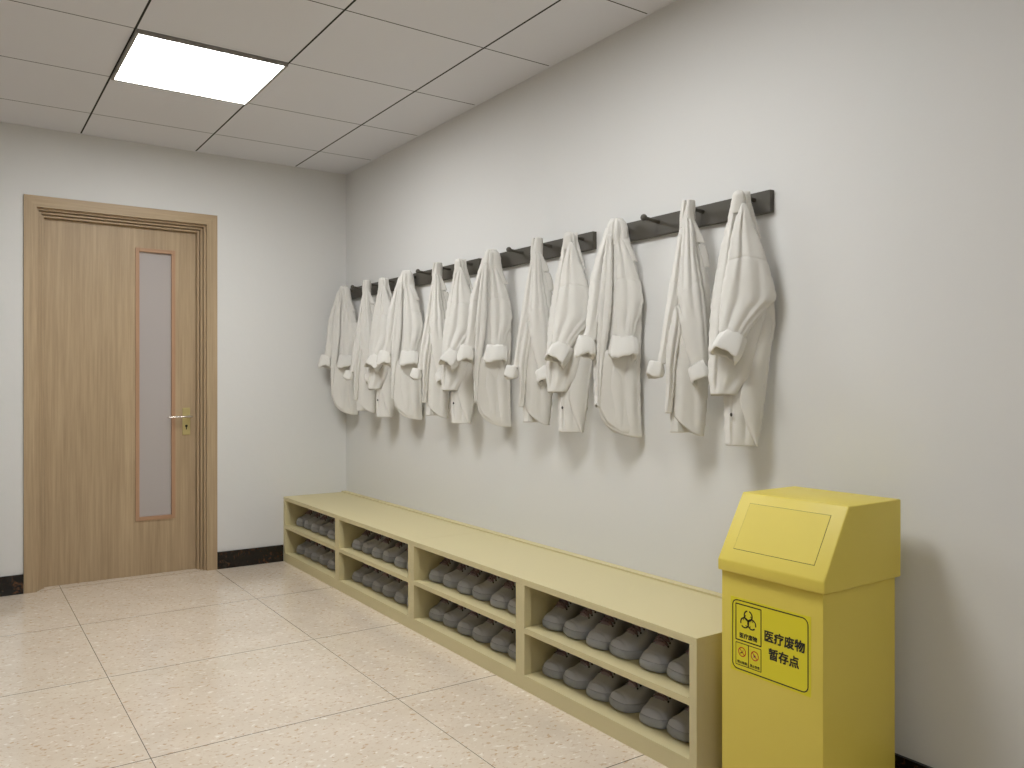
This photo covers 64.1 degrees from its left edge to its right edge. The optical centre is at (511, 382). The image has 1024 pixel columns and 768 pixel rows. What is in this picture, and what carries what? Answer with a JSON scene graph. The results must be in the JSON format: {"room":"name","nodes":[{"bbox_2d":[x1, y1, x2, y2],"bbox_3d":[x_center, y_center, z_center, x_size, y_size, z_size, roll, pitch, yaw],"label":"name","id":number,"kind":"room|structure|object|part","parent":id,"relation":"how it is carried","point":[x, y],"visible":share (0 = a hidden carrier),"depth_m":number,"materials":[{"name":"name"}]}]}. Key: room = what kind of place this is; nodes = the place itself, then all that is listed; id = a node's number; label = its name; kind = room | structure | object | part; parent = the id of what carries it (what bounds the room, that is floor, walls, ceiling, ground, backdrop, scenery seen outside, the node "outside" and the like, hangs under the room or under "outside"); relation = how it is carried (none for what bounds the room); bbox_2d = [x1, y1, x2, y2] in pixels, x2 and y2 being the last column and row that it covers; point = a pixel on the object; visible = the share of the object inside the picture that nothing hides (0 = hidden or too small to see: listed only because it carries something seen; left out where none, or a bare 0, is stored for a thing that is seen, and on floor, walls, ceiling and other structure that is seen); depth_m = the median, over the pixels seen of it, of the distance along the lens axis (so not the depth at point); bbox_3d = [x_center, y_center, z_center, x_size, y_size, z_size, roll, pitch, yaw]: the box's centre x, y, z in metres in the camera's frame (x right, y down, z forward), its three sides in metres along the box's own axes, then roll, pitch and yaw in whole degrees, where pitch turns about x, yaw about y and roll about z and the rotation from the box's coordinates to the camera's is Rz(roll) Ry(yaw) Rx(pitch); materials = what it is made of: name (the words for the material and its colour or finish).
{"room":"hospital changing room","nodes":[
{"label":"hospital changing room","id":0,"kind":"room"},
{"bbox_2d":[0,122,345,592],"bbox_3d":[-3.137,-0.121,4.037,4.850,2.463,0.200,0,0,-34],"label":"wall","id":1,"kind":"structure","parent":0,"point":[281,229],"depth_m":4.96,"materials":[{"name":"white paint"}]},
{"bbox_2d":[24,194,216,593],"bbox_3d":[-2.213,0.060,4.657,0.989,2.100,0.200,0,0,-34],"label":"door","id":2,"kind":"structure","parent":1,"relation":"in","point":[120,301],"depth_m":4.63,"materials":[{"name":"brown wood"}]},
{"bbox_3d":[-2.080,0.011,4.765,0.180,1.534,0.008,0,0,-34],"label":"glass pane","id":3,"kind":"part","parent":2,"relation":"part of","materials":[{"name":"grey glass"}]},
{"bbox_3d":[-1.950,0.201,4.798,0.139,0.022,0.061,0,0,-34],"label":"lever handle","id":4,"kind":"part","parent":2,"relation":"part of","materials":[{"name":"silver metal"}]},
{"bbox_3d":[-1.930,0.230,4.845,0.043,0.160,0.007,0,0,-34],"label":"lock plate","id":5,"kind":"part","parent":2,"relation":"part of","materials":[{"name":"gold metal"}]},
{"bbox_2d":[0,545,282,596],"bbox_3d":[-3.250,1.059,3.831,4.430,0.102,0.012,0,0,-34],"label":"baseboard","id":6,"kind":"structure","parent":1,"relation":"attached to","point":[13,584],"depth_m":4.92,"materials":[{"name":"black stone"}]},
{"bbox_2d":[0,561,667,767],"bbox_3d":[-1.201,1.160,1.212,5.050,0.100,7.350,0,0,-34],"label":"floor","id":7,"kind":"structure","parent":0,"point":[267,665],"depth_m":2.94,"materials":[{"name":"tile"}]},
{"bbox_2d":[284,491,487,628],"bbox_3d":[-0.767,0.906,4.500,0.414,0.407,1.709,0,0,-34],"label":"bench","id":8,"kind":"object","parent":7,"relation":"on","point":[353,513],"visible":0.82,"depth_m":4.37,"materials":[{"name":"beige laminate"}]},
{"bbox_3d":[-1.243,0.921,5.193,0.414,0.378,0.028,0,0,-34],"label":"panel","id":9,"kind":"part","parent":8,"relation":"part of","materials":[{"name":"beige laminate"}]},
{"bbox_2d":[296,538,314,554],"bbox_3d":[-1.221,1.000,5.144,0.278,0.122,0.111,0,0,-42],"label":"sneaker","id":10,"kind":"object","parent":8,"relation":"on","point":[300,549],"visible":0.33,"depth_m":5.06,"materials":[{"name":"grey fabric"}]},
{"bbox_2d":[296,509,317,526],"bbox_3d":[-1.221,0.830,5.144,0.278,0.122,0.111,0,0,-42],"label":"sneaker","id":11,"kind":"object","parent":8,"relation":"on","point":[309,514],"visible":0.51,"depth_m":5.07,"materials":[{"name":"grey fabric"}]},
{"bbox_2d":[285,525,334,549],"bbox_3d":[-1.011,0.895,4.845,0.402,0.022,0.828,0,0,-34],"label":"shelf","id":12,"kind":"object","parent":8,"relation":"attached to","point":[307,533],"depth_m":4.76,"materials":[{"name":"beige laminate"}]},
{"bbox_2d":[304,542,321,557],"bbox_3d":[-1.137,1.000,5.029,0.278,0.122,0.111,0,0,-28],"label":"sneaker","id":13,"kind":"object","parent":8,"relation":"on","point":[308,551],"visible":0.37,"depth_m":4.96,"materials":[{"name":"grey fabric"}]},
{"bbox_2d":[304,512,323,529],"bbox_3d":[-1.137,0.830,5.029,0.278,0.122,0.111,0,0,-28],"label":"sneaker","id":14,"kind":"object","parent":8,"relation":"on","point":[308,523],"visible":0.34,"depth_m":4.96,"materials":[{"name":"grey fabric"}]},
{"bbox_2d":[311,545,330,561],"bbox_3d":[-1.081,1.000,4.939,0.278,0.122,0.111,0,0,-42],"label":"sneaker","id":15,"kind":"object","parent":8,"relation":"on","point":[315,556],"visible":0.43,"depth_m":4.85,"materials":[{"name":"grey fabric"}]},
{"bbox_2d":[311,515,332,532],"bbox_3d":[-1.081,0.830,4.939,0.278,0.122,0.111,0,0,-42],"label":"sneaker","id":16,"kind":"object","parent":8,"relation":"on","point":[325,519],"visible":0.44,"depth_m":4.86,"materials":[{"name":"grey fabric"}]},
{"bbox_2d":[319,518,334,535],"bbox_3d":[-0.999,0.830,4.827,0.278,0.122,0.111,0,0,-28],"label":"sneaker","id":17,"kind":"object","parent":8,"relation":"on","point":[323,530],"visible":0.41,"depth_m":4.75,"materials":[{"name":"grey fabric"}]},
{"bbox_2d":[319,549,334,564],"bbox_3d":[-0.999,1.000,4.827,0.278,0.122,0.111,0,0,-28],"label":"sneaker","id":18,"kind":"object","parent":8,"relation":"on","point":[323,559],"visible":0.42,"depth_m":4.75,"materials":[{"name":"grey fabric"}]},
{"bbox_2d":[327,557,334,569],"bbox_3d":[-0.934,1.000,4.725,0.278,0.122,0.111,0,0,-42],"label":"sneaker","id":19,"kind":"object","parent":8,"relation":"on","point":[331,563],"visible":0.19,"depth_m":4.62,"materials":[{"name":"grey fabric"}]},
{"bbox_2d":[327,528,334,539],"bbox_3d":[-0.934,0.830,4.725,0.278,0.122,0.111,0,0,-42],"label":"sneaker","id":20,"kind":"object","parent":8,"relation":"on","point":[331,533],"visible":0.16,"depth_m":4.62,"materials":[{"name":"grey fabric"}]},
{"bbox_2d":[352,563,375,582],"bbox_3d":[-0.738,1.000,4.438,0.278,0.122,0.111,0,0,-42],"label":"sneaker","id":21,"kind":"object","parent":8,"relation":"on","point":[357,576],"visible":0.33,"depth_m":4.35,"materials":[{"name":"grey fabric"}]},
{"bbox_2d":[352,529,377,549],"bbox_3d":[-0.738,0.830,4.438,0.278,0.122,0.111,0,0,-42],"label":"sneaker","id":22,"kind":"object","parent":8,"relation":"on","point":[357,544],"visible":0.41,"depth_m":4.36,"materials":[{"name":"grey fabric"}]},
{"bbox_2d":[362,569,383,586],"bbox_3d":[-0.653,1.000,4.323,0.278,0.122,0.111,0,0,-28],"label":"sneaker","id":23,"kind":"object","parent":8,"relation":"on","point":[368,579],"visible":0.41,"depth_m":4.25,"materials":[{"name":"grey fabric"}]},
{"bbox_2d":[339,547,407,581],"bbox_3d":[-0.533,0.895,4.147,0.402,0.022,0.827,0,0,-34],"label":"shelf","id":24,"kind":"object","parent":8,"relation":"attached to","point":[387,567],"depth_m":4.04,"materials":[{"name":"beige laminate"}]},
{"bbox_2d":[362,534,385,553],"bbox_3d":[-0.653,0.830,4.323,0.278,0.122,0.111,0,0,-28],"label":"sneaker","id":25,"kind":"object","parent":8,"relation":"on","point":[368,546],"visible":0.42,"depth_m":4.25,"materials":[{"name":"grey fabric"}]},
{"bbox_2d":[372,572,396,592],"bbox_3d":[-0.597,1.000,4.232,0.278,0.122,0.111,0,0,-42],"label":"sneaker","id":26,"kind":"object","parent":8,"relation":"on","point":[386,578],"visible":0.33,"depth_m":4.15,"materials":[{"name":"grey fabric"}]},
{"bbox_2d":[372,537,398,558],"bbox_3d":[-0.597,0.830,4.232,0.278,0.122,0.111,0,0,-42],"label":"sneaker","id":27,"kind":"object","parent":8,"relation":"on","point":[387,543],"visible":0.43,"depth_m":4.15,"materials":[{"name":"grey fabric"}]},
{"bbox_2d":[382,578,406,596],"bbox_3d":[-0.515,1.000,4.121,0.278,0.122,0.111,0,0,-28],"label":"sneaker","id":28,"kind":"object","parent":8,"relation":"on","point":[390,589],"visible":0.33,"depth_m":4.05,"materials":[{"name":"grey fabric"}]},
{"bbox_2d":[382,541,407,562],"bbox_3d":[-0.515,0.830,4.121,0.278,0.122,0.111,0,0,-28],"label":"sneaker","id":29,"kind":"object","parent":8,"relation":"on","point":[389,555],"visible":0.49,"depth_m":4.05,"materials":[{"name":"grey fabric"}]},
{"bbox_2d":[394,582,407,603],"bbox_3d":[-0.450,1.000,4.019,0.278,0.122,0.111,0,0,-42],"label":"sneaker","id":30,"kind":"object","parent":8,"relation":"on","point":[401,596],"visible":0.28,"depth_m":3.92,"materials":[{"name":"grey fabric"}]},
{"bbox_2d":[394,547,407,567],"bbox_3d":[-0.450,0.830,4.019,0.278,0.122,0.111,0,0,-42],"label":"sneaker","id":31,"kind":"object","parent":8,"relation":"on","point":[400,561],"visible":0.3,"depth_m":3.92,"materials":[{"name":"grey fabric"}]},
{"bbox_3d":[-0.292,0.921,3.806,0.414,0.378,0.028,0,0,-34],"label":"panel","id":32,"kind":"part","parent":8,"relation":"part of","materials":[{"name":"beige laminate"}]},
{"bbox_2d":[411,530,721,767],"bbox_3d":[0.199,0.906,3.089,0.414,0.407,1.709,0,0,-34],"label":"bench","id":33,"kind":"object","parent":7,"relation":"on","point":[542,574],"visible":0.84,"depth_m":2.83,"materials":[{"name":"beige laminate"}]},
{"bbox_3d":[-0.276,0.921,3.782,0.414,0.378,0.028,0,0,-34],"label":"panel","id":34,"kind":"part","parent":33,"relation":"part of","materials":[{"name":"beige laminate"}]},
{"bbox_2d":[429,598,457,621],"bbox_3d":[-0.255,1.000,3.733,0.278,0.122,0.111,0,0,-42],"label":"sneaker","id":35,"kind":"object","parent":33,"relation":"on","point":[437,612],"visible":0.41,"depth_m":3.65,"materials":[{"name":"grey fabric"}]},
{"bbox_2d":[429,557,461,582],"bbox_3d":[-0.255,0.830,3.733,0.278,0.122,0.111,0,0,-42],"label":"sneaker","id":36,"kind":"object","parent":33,"relation":"on","point":[447,565],"visible":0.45,"depth_m":3.65,"materials":[{"name":"grey fabric"}]},
{"bbox_2d":[443,605,470,627],"bbox_3d":[-0.170,1.000,3.618,0.278,0.122,0.111,0,0,-28],"label":"sneaker","id":37,"kind":"object","parent":33,"relation":"on","point":[451,619],"visible":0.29,"depth_m":3.55,"materials":[{"name":"grey fabric"}]},
{"bbox_2d":[443,563,473,587],"bbox_3d":[-0.170,0.830,3.618,0.278,0.122,0.111,0,0,-28],"label":"sneaker","id":38,"kind":"object","parent":33,"relation":"on","point":[451,580],"visible":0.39,"depth_m":3.55,"materials":[{"name":"grey fabric"}]},
{"bbox_2d":[414,579,515,629],"bbox_3d":[-0.044,0.895,3.434,0.402,0.022,0.828,0,0,-34],"label":"shelf","id":39,"kind":"object","parent":33,"relation":"attached to","point":[503,616],"depth_m":3.32,"materials":[{"name":"beige laminate"}]},
{"bbox_2d":[457,610,487,635],"bbox_3d":[-0.114,1.000,3.527,0.278,0.122,0.111,0,0,-42],"label":"sneaker","id":40,"kind":"object","parent":33,"relation":"on","point":[465,626],"visible":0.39,"depth_m":3.44,"materials":[{"name":"grey fabric"}]},
{"bbox_2d":[457,568,491,594],"bbox_3d":[-0.114,0.830,3.527,0.278,0.122,0.111,0,0,-42],"label":"sneaker","id":41,"kind":"object","parent":33,"relation":"on","point":[476,576],"visible":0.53,"depth_m":3.45,"materials":[{"name":"grey fabric"}]},
{"bbox_2d":[472,618,503,642],"bbox_3d":[-0.032,1.000,3.416,0.278,0.122,0.111,0,0,-28],"label":"sneaker","id":42,"kind":"object","parent":33,"relation":"on","point":[484,633],"visible":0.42,"depth_m":3.34,"materials":[{"name":"grey fabric"}]},
{"bbox_2d":[472,574,507,600],"bbox_3d":[-0.032,0.830,3.416,0.278,0.122,0.111,0,0,-28],"label":"sneaker","id":43,"kind":"object","parent":33,"relation":"on","point":[484,591],"visible":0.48,"depth_m":3.35,"materials":[{"name":"grey fabric"}]},
{"bbox_2d":[490,580,515,608],"bbox_3d":[0.033,0.830,3.314,0.278,0.122,0.111,0,0,-42],"label":"sneaker","id":44,"kind":"object","parent":33,"relation":"on","point":[501,598],"visible":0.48,"depth_m":3.23,"materials":[{"name":"grey fabric"}]},
{"bbox_2d":[490,625,515,652],"bbox_3d":[0.033,1.000,3.314,0.278,0.122,0.111,0,0,-42],"label":"sneaker","id":45,"kind":"object","parent":33,"relation":"on","point":[500,642],"visible":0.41,"depth_m":3.23,"materials":[{"name":"grey fabric"}]},
{"bbox_2d":[508,641,515,659],"bbox_3d":[0.117,1.000,3.200,0.278,0.122,0.111,0,0,-28],"label":"sneaker","id":46,"kind":"object","parent":33,"relation":"on","point":[512,647],"visible":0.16,"depth_m":3.13,"materials":[{"name":"grey rubber"}]},
{"bbox_2d":[508,597,515,614],"bbox_3d":[0.117,0.830,3.200,0.278,0.122,0.111,0,0,-28],"label":"sneaker","id":47,"kind":"object","parent":33,"relation":"on","point":[512,603],"visible":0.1,"depth_m":3.13,"materials":[{"name":"grey fabric"}]},
{"bbox_2d":[542,648,581,678],"bbox_3d":[0.229,1.000,3.027,0.278,0.122,0.111,0,0,-42],"label":"sneaker","id":48,"kind":"object","parent":33,"relation":"on","point":[560,661],"visible":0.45,"depth_m":2.95,"materials":[{"name":"grey fabric"}]},
{"bbox_2d":[542,598,585,631],"bbox_3d":[0.229,0.830,3.027,0.278,0.122,0.111,0,0,-42],"label":"sneaker","id":49,"kind":"object","parent":33,"relation":"on","point":[563,611],"visible":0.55,"depth_m":2.95,"materials":[{"name":"grey fabric"}]},
{"bbox_2d":[563,659,601,688],"bbox_3d":[0.314,1.000,2.912,0.278,0.122,0.111,0,0,-28],"label":"sneaker","id":50,"kind":"object","parent":33,"relation":"on","point":[578,676],"visible":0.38,"depth_m":2.84,"materials":[{"name":"grey fabric"}]},
{"bbox_2d":[563,607,604,639],"bbox_3d":[0.314,0.830,2.912,0.278,0.122,0.111,0,0,-28],"label":"sneaker","id":51,"kind":"object","parent":33,"relation":"on","point":[578,628],"visible":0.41,"depth_m":2.85,"materials":[{"name":"grey fabric"}]},
{"bbox_2d":[524,624,688,704],"bbox_3d":[0.434,0.895,2.736,0.402,0.022,0.827,0,0,-34],"label":"shelf","id":52,"kind":"object","parent":33,"relation":"attached to","point":[632,670],"depth_m":2.60,"materials":[{"name":"beige laminate"}]},
{"bbox_2d":[586,668,629,701],"bbox_3d":[0.370,1.000,2.821,0.278,0.122,0.111,0,0,-42],"label":"sneaker","id":53,"kind":"object","parent":33,"relation":"on","point":[605,682],"visible":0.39,"depth_m":2.74,"materials":[{"name":"grey fabric"}]},
{"bbox_2d":[586,614,632,649],"bbox_3d":[0.370,0.830,2.821,0.278,0.122,0.111,0,0,-42],"label":"sneaker","id":54,"kind":"object","parent":33,"relation":"on","point":[608,628],"visible":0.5,"depth_m":2.75,"materials":[{"name":"grey fabric"}]},
{"bbox_2d":[609,680,655,712],"bbox_3d":[0.452,1.000,2.710,0.278,0.122,0.111,0,0,-28],"label":"sneaker","id":55,"kind":"object","parent":33,"relation":"on","point":[632,696],"visible":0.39,"depth_m":2.64,"materials":[{"name":"grey fabric"}]},
{"bbox_2d":[609,624,657,659],"bbox_3d":[0.452,0.830,2.710,0.278,0.122,0.111,0,0,-28],"label":"sneaker","id":56,"kind":"object","parent":33,"relation":"on","point":[630,645],"visible":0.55,"depth_m":2.64,"materials":[{"name":"grey fabric"}]},
{"bbox_2d":[639,691,687,728],"bbox_3d":[0.517,1.000,2.608,0.278,0.122,0.111,0,0,-42],"label":"sneaker","id":57,"kind":"object","parent":33,"relation":"on","point":[656,713],"visible":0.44,"depth_m":2.53,"materials":[{"name":"grey fabric"}]},
{"bbox_2d":[639,633,688,672],"bbox_3d":[0.517,0.830,2.608,0.278,0.122,0.111,0,0,-42],"label":"sneaker","id":58,"kind":"object","parent":33,"relation":"on","point":[664,649],"visible":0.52,"depth_m":2.54,"materials":[{"name":"grey fabric"}]},
{"bbox_2d":[666,705,688,742],"bbox_3d":[0.600,1.000,2.494,0.278,0.122,0.111,0,0,-28],"label":"sneaker","id":59,"kind":"object","parent":33,"relation":"on","point":[677,726],"visible":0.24,"depth_m":2.43,"materials":[{"name":"grey fabric"}]},
{"bbox_2d":[666,649,688,683],"bbox_3d":[0.600,0.830,2.494,0.278,0.122,0.111,0,0,-28],"label":"sneaker","id":60,"kind":"object","parent":33,"relation":"on","point":[677,670],"visible":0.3,"depth_m":2.43,"materials":[{"name":"grey fabric"}]},
{"bbox_3d":[0.675,0.921,2.395,0.414,0.378,0.028,0,0,-34],"label":"panel","id":61,"kind":"part","parent":33,"relation":"part of","materials":[{"name":"beige laminate"}]},
{"bbox_2d":[718,486,900,767],"bbox_3d":[0.783,0.707,2.167,0.328,0.807,0.328,0,0,-34],"label":"waste bin","id":62,"kind":"object","parent":7,"relation":"on","point":[809,574],"visible":1,"depth_m":2.07,"materials":[{"name":"yellow plastic"}]},
{"bbox_3d":[0.654,0.666,2.085,0.001,0.184,0.236,0,0,-34],"label":"printed frame","id":63,"kind":"part","parent":62,"relation":"part of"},
{"bbox_3d":[0.783,0.404,2.167,0.328,0.202,0.328,0,0,-34],"label":"lid","id":64,"kind":"part","parent":62,"relation":"part of","materials":[{"name":"yellow plastic"}]},
{"bbox_2d":[0,0,676,174],"bbox_3d":[-1.130,-1.403,1.108,5.050,0.100,7.100,0,0,-34],"label":"ceiling","id":65,"kind":"structure","parent":0,"point":[362,80],"depth_m":3.44,"materials":[{"name":"tile"}]},
{"bbox_2d":[111,29,287,104],"bbox_3d":[-1.361,-1.346,3.542,0.594,0.014,0.594,0,0,-34],"label":"recessed light","id":66,"kind":"object","parent":65,"relation":"in","point":[149,59],"visible":1,"depth_m":3.51,"materials":[{"name":"white plastic"}]},
{"bbox_2d":[346,0,1023,767],"bbox_3d":[0.855,-0.121,2.590,0.100,2.463,7.100,0,0,-34],"label":"wall","id":67,"kind":"structure","parent":0,"point":[887,136],"depth_m":2.46,"materials":[{"name":"white paint"}]},
{"bbox_2d":[350,277,397,299],"bbox_3d":[-0.880,-0.566,4.941,0.105,0.070,0.748,0,0,-34],"label":"coat rack","id":68,"kind":"object","parent":67,"relation":"attached to","point":[356,292],"visible":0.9,"depth_m":4.95,"materials":[{"name":"grey metal"}]},
{"bbox_2d":[318,286,357,414],"bbox_3d":[-1.086,-0.204,5.138,0.254,0.814,0.118,0,0,14],"label":"lab coat","id":69,"kind":"object","parent":68,"relation":"hanging from","point":[342,322],"visible":0.86,"depth_m":5.11,"materials":[{"name":"white fabric"}]},
{"bbox_3d":[-1.048,0.039,5.116,0.161,0.329,0.018,0,0,-2],"label":"panel","id":70,"kind":"part","parent":69,"relation":"part of","materials":[{"name":"white fabric"}]},
{"bbox_2d":[343,280,375,412],"bbox_3d":[-0.884,-0.212,4.840,0.213,0.783,0.103,0,0,21],"label":"lab coat","id":71,"kind":"object","parent":68,"relation":"hanging from","point":[366,398],"visible":0.75,"depth_m":4.81,"materials":[{"name":"white fabric"}]},
{"bbox_2d":[364,277,394,416],"bbox_3d":[-0.731,-0.200,4.643,0.204,0.798,0.130,0,0,10],"label":"lab coat","id":72,"kind":"object","parent":68,"relation":"hanging from","point":[379,377],"visible":0.66,"depth_m":4.63,"materials":[{"name":"white fabric"}]},
{"bbox_2d":[413,258,481,286],"bbox_3d":[-0.399,-0.566,4.239,0.105,0.070,0.748,0,0,-34],"label":"coat rack","id":73,"kind":"object","parent":67,"relation":"attached to","point":[420,277],"visible":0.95,"depth_m":4.21,"materials":[{"name":"grey metal"}]},
{"bbox_2d":[377,270,422,419],"bbox_3d":[-0.604,-0.204,4.435,0.254,0.814,0.118,0,0,14],"label":"lab coat","id":74,"kind":"object","parent":73,"relation":"hanging from","point":[403,339],"visible":0.99,"depth_m":4.41,"materials":[{"name":"white fabric"}]},
{"bbox_3d":[-0.567,0.039,4.413,0.161,0.329,0.018,0,0,-2],"label":"panel","id":75,"kind":"part","parent":74,"relation":"part of","materials":[{"name":"white fabric"}]},
{"bbox_2d":[410,262,450,417],"bbox_3d":[-0.403,-0.212,4.137,0.213,0.783,0.103,0,0,21],"label":"lab coat","id":76,"kind":"object","parent":73,"relation":"hanging from","point":[437,401],"visible":0.84,"depth_m":4.11,"materials":[{"name":"white fabric"}]},
{"bbox_2d":[438,258,474,423],"bbox_3d":[-0.250,-0.200,3.940,0.204,0.798,0.130,0,0,10],"label":"lab coat","id":77,"kind":"object","parent":73,"relation":"hanging from","point":[457,378],"visible":0.78,"depth_m":3.93,"materials":[{"name":"white fabric"}]},
{"bbox_2d":[500,231,596,268],"bbox_3d":[0.083,-0.566,3.536,0.105,0.070,0.748,0,0,-34],"label":"coat rack","id":78,"kind":"object","parent":67,"relation":"attached to","point":[587,241],"visible":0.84,"depth_m":3.49,"materials":[{"name":"grey metal"}]},
{"bbox_2d":[457,249,511,426],"bbox_3d":[-0.122,-0.204,3.732,0.254,0.814,0.118,0,0,14],"label":"lab coat","id":79,"kind":"object","parent":78,"relation":"hanging from","point":[487,346],"visible":0.99,"depth_m":3.71,"materials":[{"name":"white fabric"}]},
{"bbox_3d":[-0.085,0.039,3.710,0.161,0.329,0.018,0,0,-2],"label":"panel","id":80,"kind":"part","parent":79,"relation":"part of","materials":[{"name":"white fabric"}]},
{"bbox_2d":[504,237,553,424],"bbox_3d":[0.079,-0.212,3.434,0.213,0.783,0.103,0,0,21],"label":"lab coat","id":81,"kind":"object","parent":78,"relation":"hanging from","point":[531,346],"visible":0.9,"depth_m":3.40,"materials":[{"name":"white fabric"}]},
{"bbox_2d":[544,232,592,432],"bbox_3d":[0.232,-0.200,3.237,0.204,0.798,0.130,0,0,10],"label":"lab coat","id":82,"kind":"object","parent":78,"relation":"hanging from","point":[568,376],"visible":0.87,"depth_m":3.23,"materials":[{"name":"white fabric"}]},
{"bbox_2d":[627,190,773,241],"bbox_3d":[0.564,-0.566,2.833,0.105,0.070,0.748,0,0,-34],"label":"coat rack","id":83,"kind":"object","parent":67,"relation":"attached to","point":[762,202],"visible":0.6,"depth_m":2.78,"materials":[{"name":"grey metal"}]},
{"bbox_2d":[574,218,643,437],"bbox_3d":[0.359,-0.204,3.030,0.254,0.814,0.118,0,0,14],"label":"lab coat","id":84,"kind":"object","parent":83,"relation":"hanging from","point":[611,338],"visible":1,"depth_m":3.00,"materials":[{"name":"white fabric"}]},
{"bbox_3d":[0.397,0.039,3.007,0.161,0.329,0.018,0,0,-2],"label":"panel","id":85,"kind":"part","parent":84,"relation":"part of","materials":[{"name":"white fabric"}]},
{"bbox_2d":[646,199,710,435],"bbox_3d":[0.560,-0.212,2.732,0.213,0.783,0.103,0,0,21],"label":"lab coat","id":86,"kind":"object","parent":83,"relation":"hanging from","point":[684,343],"visible":0.95,"depth_m":2.70,"materials":[{"name":"white fabric"}]},
{"bbox_2d":[708,190,776,446],"bbox_3d":[0.713,-0.200,2.535,0.204,0.798,0.130,0,0,10],"label":"lab coat","id":87,"kind":"object","parent":83,"relation":"hanging from","point":[742,315],"visible":1,"depth_m":2.52,"materials":[{"name":"white fabric"}]},
{"bbox_2d":[895,753,932,767],"bbox_3d":[1.830,1.059,1.068,0.012,0.102,3.462,0,0,-34],"label":"baseboard","id":88,"kind":"structure","parent":67,"relation":"attached to","point":[901,761],"depth_m":2.19,"materials":[{"name":"black stone"}]}
]}

